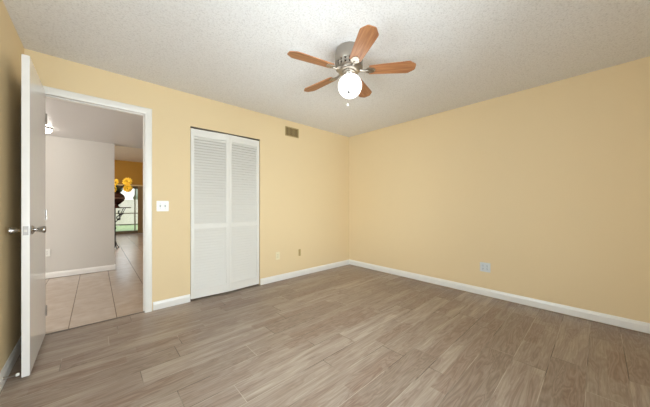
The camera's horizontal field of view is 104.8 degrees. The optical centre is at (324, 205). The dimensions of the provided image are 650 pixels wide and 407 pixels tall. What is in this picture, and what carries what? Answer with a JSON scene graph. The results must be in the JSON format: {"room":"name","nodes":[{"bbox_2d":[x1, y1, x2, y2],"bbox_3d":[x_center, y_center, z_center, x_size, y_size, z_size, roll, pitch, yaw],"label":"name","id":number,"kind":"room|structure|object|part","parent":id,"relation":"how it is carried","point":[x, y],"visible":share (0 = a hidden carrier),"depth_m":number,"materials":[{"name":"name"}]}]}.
{"room":"empty bedroom","nodes":[
{"label":"empty bedroom","id":0,"kind":"room"},
{"bbox_2d":[0,0,23,371],"bbox_3d":[-1.172,-0.089,0.545,0.115,2.440,4.117,0,0,-43],"label":"wall","id":1,"kind":"structure","parent":0,"point":[11,46],"depth_m":1.75,"materials":[{"name":"yellow paint"}]},
{"bbox_2d":[0,337,20,391],"bbox_3d":[-1.157,1.084,0.623,0.014,0.088,3.982,0,0,-43],"label":"baseboard","id":2,"kind":"structure","parent":1,"relation":"attached to","point":[6,369],"depth_m":1.69,"materials":[{"name":"white wood"}]},
{"bbox_2d":[3,373,19,379],"bbox_3d":[-1.978,1.079,1.578,0.066,0.020,0.020,0,0,-43],"label":"stopper","id":3,"kind":"object","parent":1,"relation":"attached to","point":[16,374],"visible":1,"depth_m":1.58,"materials":[{"name":"silver metal"}]},
{"bbox_2d":[7,54,46,377],"bbox_3d":[-2.187,0.067,1.889,0.168,2.091,0.732,0,0,-43],"label":"door","id":4,"kind":"structure","parent":1,"relation":"in","point":[32,230],"depth_m":1.68,"materials":[{"name":"white wood"}]},
{"bbox_3d":[-2.032,0.165,1.630,0.045,0.048,0.048,0,0,-43],"label":"knob","id":5,"kind":"part","parent":4,"relation":"part of","materials":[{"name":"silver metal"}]},
{"bbox_3d":[-1.945,0.165,1.626,0.025,0.058,0.002,0,0,-43],"label":"latch plate","id":6,"kind":"part","parent":4,"relation":"part of","materials":[{"name":"silver metal"}]},
{"bbox_3d":[-1.942,0.165,1.713,0.045,0.048,0.048,0,0,-43],"label":"knob","id":7,"kind":"part","parent":4,"relation":"part of","materials":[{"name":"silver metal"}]},
{"bbox_2d":[46,135,113,277],"bbox_3d":[-5.047,0.016,3.246,3.544,2.230,0.115,0,0,-43],"label":"wall","id":8,"kind":"structure","parent":0,"point":[79,173],"depth_m":4.09,"materials":[{"name":"grey paint"}]},
{"bbox_2d":[46,264,115,278],"bbox_3d":[-4.998,1.084,3.203,3.558,0.088,0.014,0,0,-43],"label":"baseboard","id":9,"kind":"structure","parent":8,"relation":"attached to","point":[107,267],"depth_m":4.10,"materials":[{"name":"white wood"}]},
{"bbox_2d":[46,97,190,148],"bbox_3d":[-3.006,-1.129,3.503,6.900,0.100,2.533,0,0,-43],"label":"ceiling","id":10,"kind":"structure","parent":0,"point":[67,119],"depth_m":3.34,"materials":[{"name":"grey paint"}]},
{"bbox_2d":[46,127,52,132],"bbox_3d":[-3.904,-1.043,3.476,0.176,0.072,0.176,0,0,-43],"label":"ceiling lamp","id":11,"kind":"object","parent":10,"relation":"attached to","point":[48,130],"visible":0.36,"depth_m":3.48,"materials":[{"name":"silver metal"}]},
{"bbox_2d":[114,160,142,185],"bbox_3d":[-8.400,-0.309,9.389,6.900,2.880,0.115,0,0,-43],"label":"wall","id":12,"kind":"structure","parent":0,"point":[122,170],"depth_m":9.91,"materials":[{"name":"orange paint"}]},
{"bbox_2d":[116,185,137,234],"bbox_3d":[-8.229,0.181,9.550,2.470,1.900,0.080,0,0,-43],"label":"door","id":13,"kind":"structure","parent":12,"relation":"in","point":[133,187],"depth_m":9.93,"materials":[{"name":"brown metal"}]},
{"bbox_2d":[117,184,142,232],"bbox_3d":[-8.088,0.141,9.529,2.850,1.920,0.100,0,0,-43],"label":"vertical blinds","id":14,"kind":"object","parent":12,"relation":"attached to","point":[140,187],"visible":0.29,"depth_m":10.10,"materials":[{"name":"brown"}]},
{"bbox_2d":[114,145,142,161],"bbox_3d":[-6.137,-1.514,6.919,6.900,0.670,6.815,0,0,-43],"label":"ceiling","id":15,"kind":"structure","parent":0,"point":[122,153],"depth_m":8.61,"materials":[{"name":"beige paint"}]},
{"bbox_2d":[24,48,348,310],"bbox_3d":[-1.057,-0.089,3.485,4.258,2.440,0.103,0,0,-43],"label":"wall","id":16,"kind":"structure","parent":0,"point":[304,180],"depth_m":3.40,"materials":[{"name":"yellow paint"}]},
{"bbox_2d":[43,86,151,312],"bbox_3d":[-2.201,0.051,2.435,0.845,2.160,0.134,0,0,-43],"label":"door frame","id":17,"kind":"structure","parent":16,"relation":"attached to","point":[54,93],"depth_m":2.64,"materials":[{"name":"white wood"}]},
{"bbox_3d":[-2.162,-0.997,2.391,0.845,0.064,0.017,0,0,-43],"label":"casing","id":18,"kind":"part","parent":17,"relation":"part of","materials":[{"name":"white wood"}]},
{"bbox_3d":[-1.873,0.051,2.655,0.064,2.160,0.017,0,0,-43],"label":"casing","id":19,"kind":"part","parent":17,"relation":"part of","materials":[{"name":"white wood"}]},
{"bbox_2d":[157,201,168,210],"bbox_3d":[-1.776,0.008,2.742,0.114,0.114,0.020,0,0,-43],"label":"light switch","id":20,"kind":"object","parent":16,"relation":"attached to","point":[161,205],"visible":1,"depth_m":2.75,"materials":[{"name":"white plastic"}]},
{"bbox_2d":[153,294,189,310],"bbox_3d":[-1.711,1.084,2.807,0.362,0.088,0.014,0,0,-43],"label":"baseboard","id":21,"kind":"structure","parent":16,"relation":"attached to","point":[183,299],"depth_m":2.79,"materials":[{"name":"white wood"}]},
{"bbox_2d":[190,126,259,298],"bbox_3d":[-1.255,0.088,3.245,0.892,2.041,0.060,0,0,-43],"label":"door","id":22,"kind":"structure","parent":16,"relation":"in","point":[224,230],"depth_m":3.18,"materials":[{"name":"wood"}]},
{"bbox_3d":[-1.417,0.099,3.096,0.442,2.019,0.028,0,0,-38],"label":"panel","id":23,"kind":"part","parent":22,"relation":"part of","materials":[{"name":"white wood"}]},
{"bbox_3d":[-1.092,0.099,3.394,0.028,2.019,0.440,0,0,43],"label":"panel","id":24,"kind":"part","parent":22,"relation":"part of","materials":[{"name":"white wood"}]},
{"bbox_2d":[276,252,279,259],"bbox_3d":[-0.704,0.753,3.733,0.070,0.114,0.008,0,0,-43],"label":"wall outlet","id":25,"kind":"object","parent":16,"relation":"attached to","point":[277,253],"visible":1,"depth_m":3.73,"materials":[{"name":"beige plastic"}]},
{"bbox_2d":[285,126,298,137],"bbox_3d":[-0.513,-1.141,3.905,0.250,0.144,0.012,0,0,-43],"label":"air vent","id":26,"kind":"object","parent":16,"relation":"in","point":[289,131],"visible":1,"depth_m":3.90,"materials":[{"name":"brown metal"}]},
{"bbox_2d":[260,260,348,284],"bbox_3d":[-0.223,1.084,4.170,1.871,0.088,0.014,0,0,-43],"label":"baseboard","id":27,"kind":"structure","parent":16,"relation":"attached to","point":[280,277],"depth_m":4.02,"materials":[{"name":"white wood"}]},
{"bbox_2d":[194,139,255,199],"bbox_3d":[-1.554,-0.089,3.571,1.134,2.440,0.690,0,0,-43],"label":"wall","id":28,"kind":"structure","parent":0,"point":[195,139],"depth_m":3.84,"materials":[{"name":"paint"}]},
{"bbox_2d":[0,233,649,406],"bbox_3d":[-3.775,1.191,4.482,7.089,0.120,13.410,0,0,-43],"label":"floor","id":29,"kind":"structure","parent":0,"point":[348,335],"depth_m":1.96,"materials":[{"name":"brown wood"}]},
{"bbox_2d":[45,311,144,334],"bbox_3d":[-2.188,1.131,2.420,0.726,0.004,0.040,0,0,-43],"label":"threshold","id":30,"kind":"object","parent":29,"relation":"on","point":[142,311],"visible":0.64,"depth_m":2.39,"materials":[{"name":"wood"}]},
{"bbox_2d":[114,207,130,248],"bbox_3d":[-5.540,0.592,6.600,0.680,1.084,0.680,0,0,0],"label":"pedestal stand","id":31,"kind":"object","parent":29,"relation":"on","point":[121,214],"visible":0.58,"depth_m":6.59,"materials":[{"name":"black metal"}]},
{"bbox_2d":[114,191,124,206],"bbox_3d":[-5.540,-0.160,6.600,0.434,0.420,0.434,0,0,0],"label":"flower vase","id":32,"kind":"object","parent":31,"relation":"on","point":[119,197],"visible":0.53,"depth_m":6.54,"materials":[{"name":"brown ceramic"}]},
{"bbox_2d":[117,177,131,188],"bbox_3d":[-5.310,-0.525,6.571,0.463,0.437,0.107,0,0,-4],"label":"flower","id":33,"kind":"object","parent":32,"relation":"in","point":[126,181],"visible":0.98,"depth_m":6.57,"materials":[{"name":"yellow plant"}]},
{"bbox_2d":[119,184,132,192],"bbox_3d":[-5.296,-0.430,6.537,0.498,0.249,0.120,0,0,2],"label":"flower","id":34,"kind":"object","parent":32,"relation":"in","point":[128,188],"visible":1,"depth_m":6.53,"materials":[{"name":"yellow plant"}]},
{"bbox_2d":[3,0,649,136],"bbox_3d":[0.355,-1.369,1.944,4.258,0.120,4.117,0,0,-43],"label":"ceiling","id":35,"kind":"structure","parent":0,"point":[232,52],"depth_m":2.04,"materials":[{"name":"paint"}]},
{"bbox_2d":[287,25,415,105],"bbox_3d":[0.171,-1.091,2.117,1.032,0.436,1.005,0,0,-43],"label":"ceiling fan","id":36,"kind":"object","parent":35,"relation":"hanging from","point":[349,55],"visible":1,"depth_m":2.02,"materials":[{"name":"brown wood"}]},
{"bbox_3d":[-0.107,-1.124,1.931,0.372,0.006,0.132,0,11,-28],"label":"blade","id":37,"kind":"part","parent":36,"relation":"part of","materials":[{"name":"brown wood"}]},
{"bbox_3d":[-0.053,-1.124,2.340,0.372,0.006,0.132,0,11,44],"label":"blade","id":38,"kind":"part","parent":36,"relation":"part of","materials":[{"name":"brown wood"}]},
{"bbox_3d":[0.209,-0.993,2.098,0.198,0.185,0.198,0,0,-43],"label":"glass globe","id":39,"kind":"part","parent":36,"relation":"part of"},
{"bbox_3d":[0.265,-1.124,1.753,0.132,0.006,0.372,11,-2,-10],"label":"blade","id":40,"kind":"part","parent":36,"relation":"part of","materials":[{"name":"brown wood"}]},
{"bbox_3d":[0.353,-1.124,2.415,0.132,0.006,0.372,-12,-5,25],"label":"blade","id":41,"kind":"part","parent":36,"relation":"part of","materials":[{"name":"brown wood"}]},
{"bbox_3d":[0.549,-1.124,2.052,0.372,0.006,0.132,0,-11,8],"label":"blade","id":42,"kind":"part","parent":36,"relation":"part of","materials":[{"name":"brown wood"}]},
{"bbox_2d":[349,56,649,333],"bbox_3d":[1.882,-0.089,3.344,0.115,2.440,4.117,0,0,-43],"label":"wall","id":43,"kind":"structure","parent":0,"point":[547,186],"depth_m":2.83,"materials":[{"name":"yellow paint"}]},
{"bbox_2d":[480,262,489,272],"bbox_3d":[1.999,0.773,3.125,0.008,0.114,0.114,0,0,-43],"label":"wall outlet","id":44,"kind":"object","parent":43,"relation":"attached to","point":[485,267],"visible":1,"depth_m":3.12,"materials":[{"name":"white plastic"}]},
{"bbox_2d":[349,259,649,333],"bbox_3d":[1.802,1.080,3.335,0.014,0.088,3.982,0,0,-43],"label":"baseboard","id":45,"kind":"structure","parent":43,"relation":"attached to","point":[631,324],"depth_m":2.82,"materials":[{"name":"white wood"}]},
{"label":"outside","id":46,"kind":"structure","parent":0,"visible":0},
{"bbox_3d":[-7.952,1.206,10.898,15.000,0.090,1.485,0,0,-43],"label":"patio","id":47,"kind":"object","parent":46,"visible":0},
{"bbox_2d":[116,189,137,231],"bbox_3d":[-8.534,-0.139,11.237,7.444,2.600,0.044,0,0,-43],"label":"screen enclosure","id":48,"kind":"object","parent":47,"relation":"on","point":[134,213],"visible":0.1,"depth_m":11.21,"materials":[{"name":"beige metal"}]},
{"bbox_3d":[-8.534,-0.139,11.237,0.044,2.600,0.044,0,0,-43],"label":"post","id":49,"kind":"part","parent":48,"relation":"part of","materials":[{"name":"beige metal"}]},
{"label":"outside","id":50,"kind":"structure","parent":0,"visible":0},
{"bbox_3d":[-4.913,1.486,9.062,85.000,0.290,100.000,0,0,-43],"label":"ground","id":51,"kind":"structure","parent":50,"visible":0},
{"bbox_2d":[116,224,137,230],"bbox_3d":[-16.449,1.251,21.650,55.000,0.160,25.850,0,0,-43],"label":"lawn","id":52,"kind":"structure","parent":51,"relation":"on","point":[121,227],"depth_m":13.24,"materials":[{"name":"green plant"}]},
{"bbox_2d":[116,199,137,225],"bbox_3d":[-11.000,0.326,14.742,12.720,1.690,0.120,0,0,-43],"label":"fence","id":53,"kind":"object","parent":52,"relation":"on","point":[125,218],"visible":0.03,"depth_m":14.40,"materials":[{"name":"white plastic"}]},
{"bbox_3d":[-11.663,0.326,14.134,0.120,1.690,0.120,0,0,-43],"label":"post","id":54,"kind":"part","parent":53,"relation":"part of","materials":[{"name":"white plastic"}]}
]}

